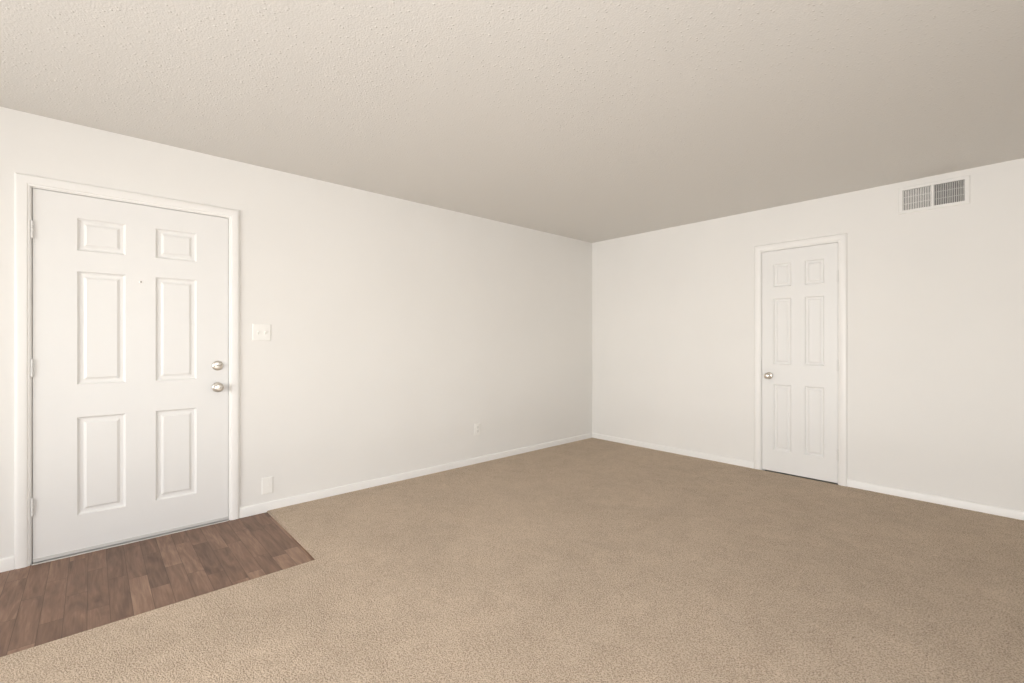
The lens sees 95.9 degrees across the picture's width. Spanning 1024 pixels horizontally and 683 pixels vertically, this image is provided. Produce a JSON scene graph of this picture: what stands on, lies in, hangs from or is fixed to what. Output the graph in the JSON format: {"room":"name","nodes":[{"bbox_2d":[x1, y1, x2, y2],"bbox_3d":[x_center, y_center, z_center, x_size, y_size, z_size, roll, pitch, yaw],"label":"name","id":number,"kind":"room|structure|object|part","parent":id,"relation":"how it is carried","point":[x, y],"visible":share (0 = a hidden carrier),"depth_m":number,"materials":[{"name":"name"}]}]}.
{"room":"empty living room","nodes":[
{"label":"empty living room","id":0,"kind":"room"},
{"bbox_2d":[0,512,314,656],"bbox_3d":[-2.092,1.208,2.253,1.955,0.004,1.035,0,0,-42],"label":"floor","id":1,"kind":"structure","parent":0,"point":[45,602],"depth_m":2.37,"materials":[{"name":"brown wood"}]},
{"bbox_2d":[0,107,591,558],"bbox_3d":[-1.783,0.090,3.328,7.680,2.640,0.140,0,0,-42],"label":"wall","id":2,"kind":"structure","parent":0,"point":[408,335],"depth_m":3.73,"materials":[{"name":"paint"}]},
{"bbox_2d":[0,556,13,572],"bbox_3d":[-3.542,1.174,1.625,2.446,0.072,0.012,0,0,-42],"label":"baseboard","id":3,"kind":"structure","parent":2,"relation":"attached to","point":[7,564],"depth_m":2.43,"materials":[{"name":"paint"}]},
{"bbox_2d":[14,172,239,568],"bbox_3d":[-2.295,0.157,2.851,1.049,2.106,0.158,0,0,-42],"label":"door frame","id":4,"kind":"structure","parent":2,"relation":"attached to","point":[23,183],"depth_m":2.49,"materials":[{"name":"paint"}]},
{"bbox_2d":[30,188,227,558],"bbox_3d":[-2.253,0.179,2.795,0.931,2.018,0.108,0,0,-42],"label":"front door","id":5,"kind":"structure","parent":2,"relation":"in","point":[130,411],"depth_m":2.76,"materials":[{"name":"paint"}]},
{"bbox_3d":[-2.592,0.145,2.494,0.025,1.601,0.014,0,0,-42],"label":"front door hinge","id":6,"kind":"part","parent":5,"relation":"part of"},
{"bbox_2d":[33,516,227,562],"bbox_3d":[-2.269,1.189,2.823,0.915,0.018,0.046,0,0,-42],"label":"door sweep","id":7,"kind":"object","parent":5,"relation":"attached to","point":[120,541],"depth_m":2.75,"materials":[{"name":"grey plastic"}]},
{"bbox_2d":[212,361,222,369],"bbox_3d":[-1.951,0.160,3.065,0.065,0.065,0.032,0,0,-42],"label":"deadbolt","id":8,"kind":"object","parent":5,"relation":"attached to","point":[217,365],"depth_m":3.06,"materials":[{"name":"silver metal"}]},
{"bbox_3d":[-1.939,0.304,3.053,0.065,0.065,0.066,0,0,-42],"label":"knob","id":9,"kind":"part","parent":5,"relation":"part of","materials":[{"name":"silver metal"}]},
{"bbox_2d":[31,519,228,565],"bbox_3d":[-2.306,1.204,2.864,0.923,0.012,0.184,0,0,-42],"label":"door threshold","id":10,"kind":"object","parent":2,"relation":"attached to","point":[93,550],"depth_m":2.75,"materials":[{"name":"silver metal"}]},
{"bbox_2d":[252,324,270,340],"bbox_3d":[-1.757,-0.064,3.246,0.116,0.116,0.016,0,0,-42],"label":"switch plate","id":11,"kind":"object","parent":2,"relation":"attached to","point":[261,332],"visible":1,"depth_m":3.25,"materials":[{"name":"white plastic"}]},
{"bbox_2d":[262,476,272,494],"bbox_3d":[-1.734,1.020,3.274,0.070,0.116,0.008,0,0,-42],"label":"outlet plate","id":12,"kind":"object","parent":2,"relation":"attached to","point":[267,485],"visible":1,"depth_m":3.27,"materials":[{"name":"white plastic"}]},
{"bbox_2d":[240,433,591,517],"bbox_3d":[-0.428,1.174,4.459,3.875,0.072,0.012,0,0,-42],"label":"baseboard","id":13,"kind":"structure","parent":2,"relation":"attached to","point":[260,508],"depth_m":3.89,"materials":[{"name":"paint"}]},
{"bbox_2d":[474,423,479,434],"bbox_3d":[-0.339,0.862,4.542,0.070,0.116,0.008,0,0,-42],"label":"duplex electrical outlet","id":14,"kind":"object","parent":2,"relation":"attached to","point":[476,428],"visible":1,"depth_m":4.54,"materials":[{"name":"white plastic"}]},
{"bbox_2d":[0,0,1023,242],"bbox_3d":[0.081,-1.290,1.280,7.680,0.120,5.680,0,0,-42],"label":"ceiling","id":15,"kind":"structure","parent":0,"point":[592,121],"depth_m":2.28,"materials":[{"name":"white paint"}]},
{"bbox_2d":[765,470,837,484],"bbox_3d":[0.212,1.285,1.804,8.580,0.150,6.280,0,0,-42],"label":"floor","id":16,"kind":"structure","parent":0,"point":[802,477],"depth_m":4.11,"materials":[{"name":"beige carpet"}]},
{"bbox_2d":[0,438,1023,682],"bbox_3d":[0.081,1.203,1.280,7.400,0.014,5.400,0,0,-42],"label":"carpet floor","id":17,"kind":"structure","parent":16,"relation":"on","point":[592,560],"depth_m":2.20,"materials":[{"name":"beige carpet"}]},
{"bbox_2d":[592,158,1023,510],"bbox_3d":[2.869,0.090,3.817,0.140,2.640,5.680,0,0,-42],"label":"wall","id":18,"kind":"structure","parent":0,"point":[935,351],"depth_m":3.69,"materials":[{"name":"paint"}]},
{"bbox_2d":[592,433,753,468],"bbox_3d":[1.649,1.174,5.045,0.012,0.072,1.879,0,0,-42],"label":"baseboard","id":19,"kind":"structure","parent":18,"relation":"attached to","point":[749,464],"depth_m":4.91,"materials":[{"name":"paint"}]},
{"bbox_2d":[762,243,837,482],"bbox_3d":[2.520,0.179,4.079,0.102,2.018,0.592,0,0,-42],"label":"closet door","id":20,"kind":"structure","parent":18,"relation":"in","point":[799,359],"depth_m":4.08,"materials":[{"name":"paint"}]},
{"bbox_3d":[2.348,0.315,4.242,0.068,0.065,0.065,0,0,-42],"label":"knob","id":21,"kind":"part","parent":20,"relation":"part of","materials":[{"name":"silver metal"}]},
{"bbox_2d":[754,233,846,485],"bbox_3d":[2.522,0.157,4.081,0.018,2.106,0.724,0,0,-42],"label":"door frame","id":22,"kind":"structure","parent":18,"relation":"attached to","point":[840,238],"depth_m":3.88,"materials":[{"name":"paint"}]},
{"bbox_2d":[836,270,838,460],"bbox_3d":[2.727,0.202,3.865,0.014,1.601,0.025,0,0,-42],"label":"closet door hinge","id":23,"kind":"object","parent":18,"relation":"attached to","point":[837,365],"visible":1,"depth_m":3.86,"materials":[{"name":"white metal"}]},
{"bbox_2d":[907,186,959,209],"bbox_3d":[3.236,-1.084,3.533,0.020,0.172,0.362,0,0,-42],"label":"backing","id":24,"kind":"object","parent":18,"relation":"attached to","point":[935,198],"depth_m":3.52,"materials":[{"name":"black metal"}]},
{"bbox_2d":[898,175,969,214],"bbox_3d":[3.127,-1.084,3.433,0.036,0.204,0.398,0,0,-42],"label":"air vent","id":25,"kind":"object","parent":18,"relation":"in","point":[949,203],"visible":1,"depth_m":3.42,"materials":[{"name":"metal"}]},
{"bbox_2d":[904,180,964,209],"bbox_3d":[3.181,-1.084,3.483,0.128,0.152,0.342,0,0,-42],"label":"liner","id":26,"kind":"object","parent":18,"relation":"in","point":[935,189],"visible":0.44,"depth_m":3.47,"materials":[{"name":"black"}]},
{"bbox_2d":[847,479,1023,519],"bbox_3d":[3.689,1.174,2.803,0.012,0.072,2.737,0,0,-42],"label":"baseboard","id":27,"kind":"structure","parent":18,"relation":"attached to","point":[995,510],"depth_m":3.39,"materials":[{"name":"paint"}]}
]}

